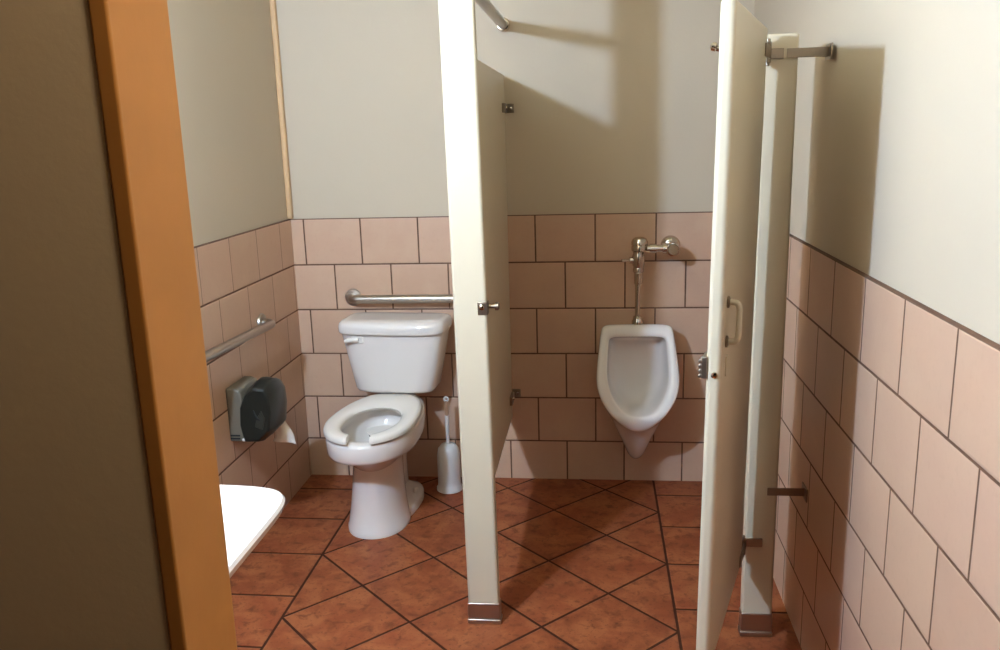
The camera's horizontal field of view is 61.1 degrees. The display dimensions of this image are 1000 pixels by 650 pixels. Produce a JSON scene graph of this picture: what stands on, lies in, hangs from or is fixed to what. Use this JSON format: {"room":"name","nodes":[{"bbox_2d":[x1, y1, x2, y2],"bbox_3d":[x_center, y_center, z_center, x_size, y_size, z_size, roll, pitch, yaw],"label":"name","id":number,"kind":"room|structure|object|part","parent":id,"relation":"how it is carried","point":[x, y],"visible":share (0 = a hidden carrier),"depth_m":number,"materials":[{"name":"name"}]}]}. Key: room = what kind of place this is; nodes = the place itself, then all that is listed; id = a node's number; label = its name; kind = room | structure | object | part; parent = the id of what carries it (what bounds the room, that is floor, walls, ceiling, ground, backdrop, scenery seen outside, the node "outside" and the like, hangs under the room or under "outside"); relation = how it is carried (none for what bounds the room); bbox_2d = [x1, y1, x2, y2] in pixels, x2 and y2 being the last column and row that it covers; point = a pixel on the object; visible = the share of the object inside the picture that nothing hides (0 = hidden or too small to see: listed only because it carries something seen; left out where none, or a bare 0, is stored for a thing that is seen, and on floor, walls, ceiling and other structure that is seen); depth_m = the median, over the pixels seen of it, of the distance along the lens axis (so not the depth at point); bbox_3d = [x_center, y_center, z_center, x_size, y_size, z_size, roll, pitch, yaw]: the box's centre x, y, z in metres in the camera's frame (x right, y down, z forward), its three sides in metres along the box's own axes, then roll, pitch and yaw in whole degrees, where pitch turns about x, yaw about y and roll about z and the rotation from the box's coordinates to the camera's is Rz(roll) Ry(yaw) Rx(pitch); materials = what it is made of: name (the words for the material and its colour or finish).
{"room":"public restroom","nodes":[
{"label":"public restroom","id":0,"kind":"room"},
{"bbox_2d":[0,0,170,649],"bbox_3d":[-0.444,0.065,0.988,4.714,2.500,0.120,0,13,6],"label":"wall","id":1,"kind":"structure","parent":0,"point":[80,569],"depth_m":0.93,"materials":[{"name":"beige paint"}]},
{"bbox_2d":[88,0,236,649],"bbox_3d":[-0.370,0.279,1.029,0.020,2.060,0.128,0,13,6],"label":"door frame","id":2,"kind":"structure","parent":1,"relation":"attached to","point":[132,41],"depth_m":0.95,"materials":[{"name":"orange wood"}]},
{"bbox_2d":[220,485,284,577],"bbox_3d":[-0.755,0.499,1.510,0.620,0.200,0.629,0,13,6],"label":"washbasin","id":3,"kind":"object","parent":1,"relation":"attached to","point":[249,512],"visible":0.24,"depth_m":1.63,"materials":[{"name":"white ceramic"}]},
{"bbox_2d":[167,0,311,508],"bbox_3d":[-1.097,-0.237,2.402,0.100,2.500,2.612,0,13,6],"label":"wall","id":4,"kind":"structure","parent":0,"point":[223,54],"depth_m":3.17,"materials":[{"name":"white paint"}]},
{"bbox_2d":[205,313,275,361],"bbox_3d":[-0.957,0.077,2.896,0.067,0.108,0.976,0,13,6],"label":"grab bar","id":5,"kind":"object","parent":4,"relation":"attached to","point":[264,324],"visible":0.48,"depth_m":3.01,"materials":[{"name":"metal"}]},
{"bbox_2d":[226,376,286,441],"bbox_3d":[-0.881,0.305,3.099,0.171,0.237,0.182,0,13,6],"label":"dispenser","id":6,"kind":"object","parent":4,"relation":"attached to","point":[256,408],"visible":1,"depth_m":3.03,"materials":[{"name":"grey plastic"}]},
{"bbox_2d":[273,422,295,443],"bbox_3d":[-0.817,0.411,3.188,0.092,0.092,0.031,-8,14,-27],"label":"toilet paper","id":7,"kind":"object","parent":6,"relation":"hanging from","point":[284,433],"visible":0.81,"depth_m":3.18,"materials":[{"name":"white paper"}]},
{"bbox_2d":[269,0,292,218],"bbox_3d":[-0.924,-1.102,3.519,0.023,1.318,0.024,0,13,6],"label":"trim","id":8,"kind":"structure","parent":4,"relation":"attached to","point":[273,11],"depth_m":3.55,"materials":[{"name":"brown wood"}]},
{"bbox_2d":[276,0,754,480],"bbox_3d":[0.049,-0.540,3.591,2.114,2.500,0.100,0,13,6],"label":"wall","id":9,"kind":"structure","parent":0,"point":[610,133],"depth_m":3.55,"materials":[{"name":"white paint"}]},
{"bbox_2d":[345,289,452,305],"bbox_3d":[-0.337,-0.115,3.645,0.696,0.076,0.069,0,13,6],"label":"grab bar","id":10,"kind":"object","parent":9,"relation":"attached to","point":[353,297],"visible":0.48,"depth_m":3.63,"materials":[{"name":"metal"}]},
{"bbox_2d":[596,324,678,458],"bbox_3d":[0.568,0.301,3.517,0.332,0.606,0.306,0,13,6],"label":"urinal","id":11,"kind":"object","parent":9,"relation":"attached to","point":[637,376],"visible":0.99,"depth_m":3.49,"materials":[{"name":"white ceramic"}]},
{"bbox_2d":[621,235,679,324],"bbox_3d":[0.620,-0.187,3.478,0.245,0.359,0.152,0,13,6],"label":"valve","id":12,"kind":"object","parent":9,"relation":"attached to","point":[670,245],"visible":1,"depth_m":3.42,"materials":[{"name":"silver metal"}]},
{"bbox_2d":[230,475,801,649],"bbox_3d":[-0.164,1.230,1.648,2.114,0.080,4.700,0,13,6],"label":"floor","id":13,"kind":"structure","parent":0,"point":[585,564],"depth_m":2.99,"materials":[{"name":"tile"}]},
{"bbox_2d":[323,312,451,538],"bbox_3d":[-0.473,0.399,3.414,0.459,0.777,0.724,1,13,10],"label":"toilet","id":14,"kind":"object","parent":13,"relation":"on","point":[396,356],"visible":1,"depth_m":3.45,"materials":[{"name":"white ceramic"}]},
{"bbox_3d":[-0.604,0.063,3.509,0.080,0.034,0.039,1,13,10],"label":"flush lever","id":15,"kind":"part","parent":14,"relation":"part of","materials":[{"name":"white plastic"}]},
{"bbox_3d":[-0.485,0.356,3.343,0.346,0.025,0.602,1,13,10],"label":"seat","id":16,"kind":"part","parent":14,"relation":"part of","materials":[{"name":"white plastic"}]},
{"bbox_3d":[-0.443,-0.007,3.568,0.459,0.054,0.238,1,13,10],"label":"tank lid","id":17,"kind":"part","parent":14,"relation":"part of","materials":[{"name":"white ceramic"}]},
{"bbox_3d":[-0.438,0.146,3.605,0.442,0.260,0.208,1,13,10],"label":"tank","id":18,"kind":"part","parent":14,"relation":"part of","materials":[{"name":"white ceramic"}]},
{"bbox_2d":[437,442,462,493],"bbox_3d":[-0.222,0.615,3.696,0.114,0.216,0.114,0,13,6],"label":"brush holder","id":19,"kind":"object","parent":13,"relation":"on","point":[448,454],"visible":0.98,"depth_m":3.66,"materials":[{"name":"white plastic"}]},
{"bbox_2d":[443,396,449,442],"bbox_3d":[-0.228,0.408,3.649,0.022,0.210,0.018,9,16,39],"label":"toilet brush","id":20,"kind":"object","parent":19,"relation":"in","point":[446,408],"visible":1,"depth_m":3.64,"materials":[{"name":"white plastic"}]},
{"bbox_3d":[-0.227,0.449,3.658,0.018,0.125,0.018,0,13,6],"label":"handle","id":21,"kind":"part","parent":20,"relation":"part of","materials":[{"name":"white plastic"}]},
{"bbox_2d":[438,0,501,623],"bbox_3d":[-0.076,-0.195,2.449,0.138,2.340,0.048,-1,13,7],"label":"post","id":22,"kind":"object","parent":13,"relation":"on","point":[457,18],"visible":1,"depth_m":2.46,"materials":[{"name":"beige metal"}]},
{"bbox_3d":[-0.049,-0.051,2.476,0.030,0.038,0.033,-1,13,7],"label":"strike plate","id":23,"kind":"part","parent":22,"relation":"part of","materials":[{"name":"metal"}]},
{"bbox_2d":[475,0,509,31],"bbox_3d":[-0.048,-1.077,2.851,0.054,0.054,1.140,0,13,6],"label":"rail","id":24,"kind":"object","parent":22,"relation":"attached to","point":[502,23],"visible":1,"depth_m":3.03,"materials":[{"name":"metal"}]},
{"bbox_2d":[477,59,520,474],"bbox_3d":[-0.036,-0.182,3.049,0.097,1.447,1.128,0,13,6],"label":"partition panel","id":25,"kind":"object","parent":22,"relation":"attached to","point":[492,106],"visible":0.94,"depth_m":3.16,"materials":[{"name":"beige metal"}]},
{"bbox_2d":[738,33,832,636],"bbox_3d":[0.793,0.096,2.391,0.171,1.750,0.069,0,13,6],"label":"post","id":26,"kind":"object","parent":13,"relation":"on","point":[767,357],"visible":0.87,"depth_m":2.38,"materials":[{"name":"beige metal"}]},
{"bbox_2d":[696,0,771,649],"bbox_3d":[0.574,0.026,2.075,0.097,1.484,0.626,4,14,23],"label":"door","id":27,"kind":"structure","parent":26,"relation":"attached to","point":[744,48],"depth_m":1.89,"materials":[{"name":"beige metal"}]},
{"bbox_3d":[0.494,0.088,1.853,0.005,0.045,0.020,5,14,23],"label":"latch plate","id":28,"kind":"part","parent":27,"relation":"part of","materials":[{"name":"metal"}]},
{"bbox_3d":[0.501,-0.006,1.811,0.032,0.100,0.013,4,14,23],"label":"pull handle","id":29,"kind":"part","parent":27,"relation":"part of","materials":[{"name":"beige metal"}]},
{"bbox_3d":[0.757,0.087,2.406,0.089,1.738,0.035,0,13,6],"label":"post","id":30,"kind":"part","parent":26,"relation":"part of","materials":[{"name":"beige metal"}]},
{"bbox_2d":[744,0,999,649],"bbox_3d":[0.904,-0.244,2.176,0.100,2.500,2.612,0,13,6],"label":"wall","id":31,"kind":"structure","parent":0,"point":[890,423],"depth_m":1.76,"materials":[{"name":"beige tile"}]}
]}

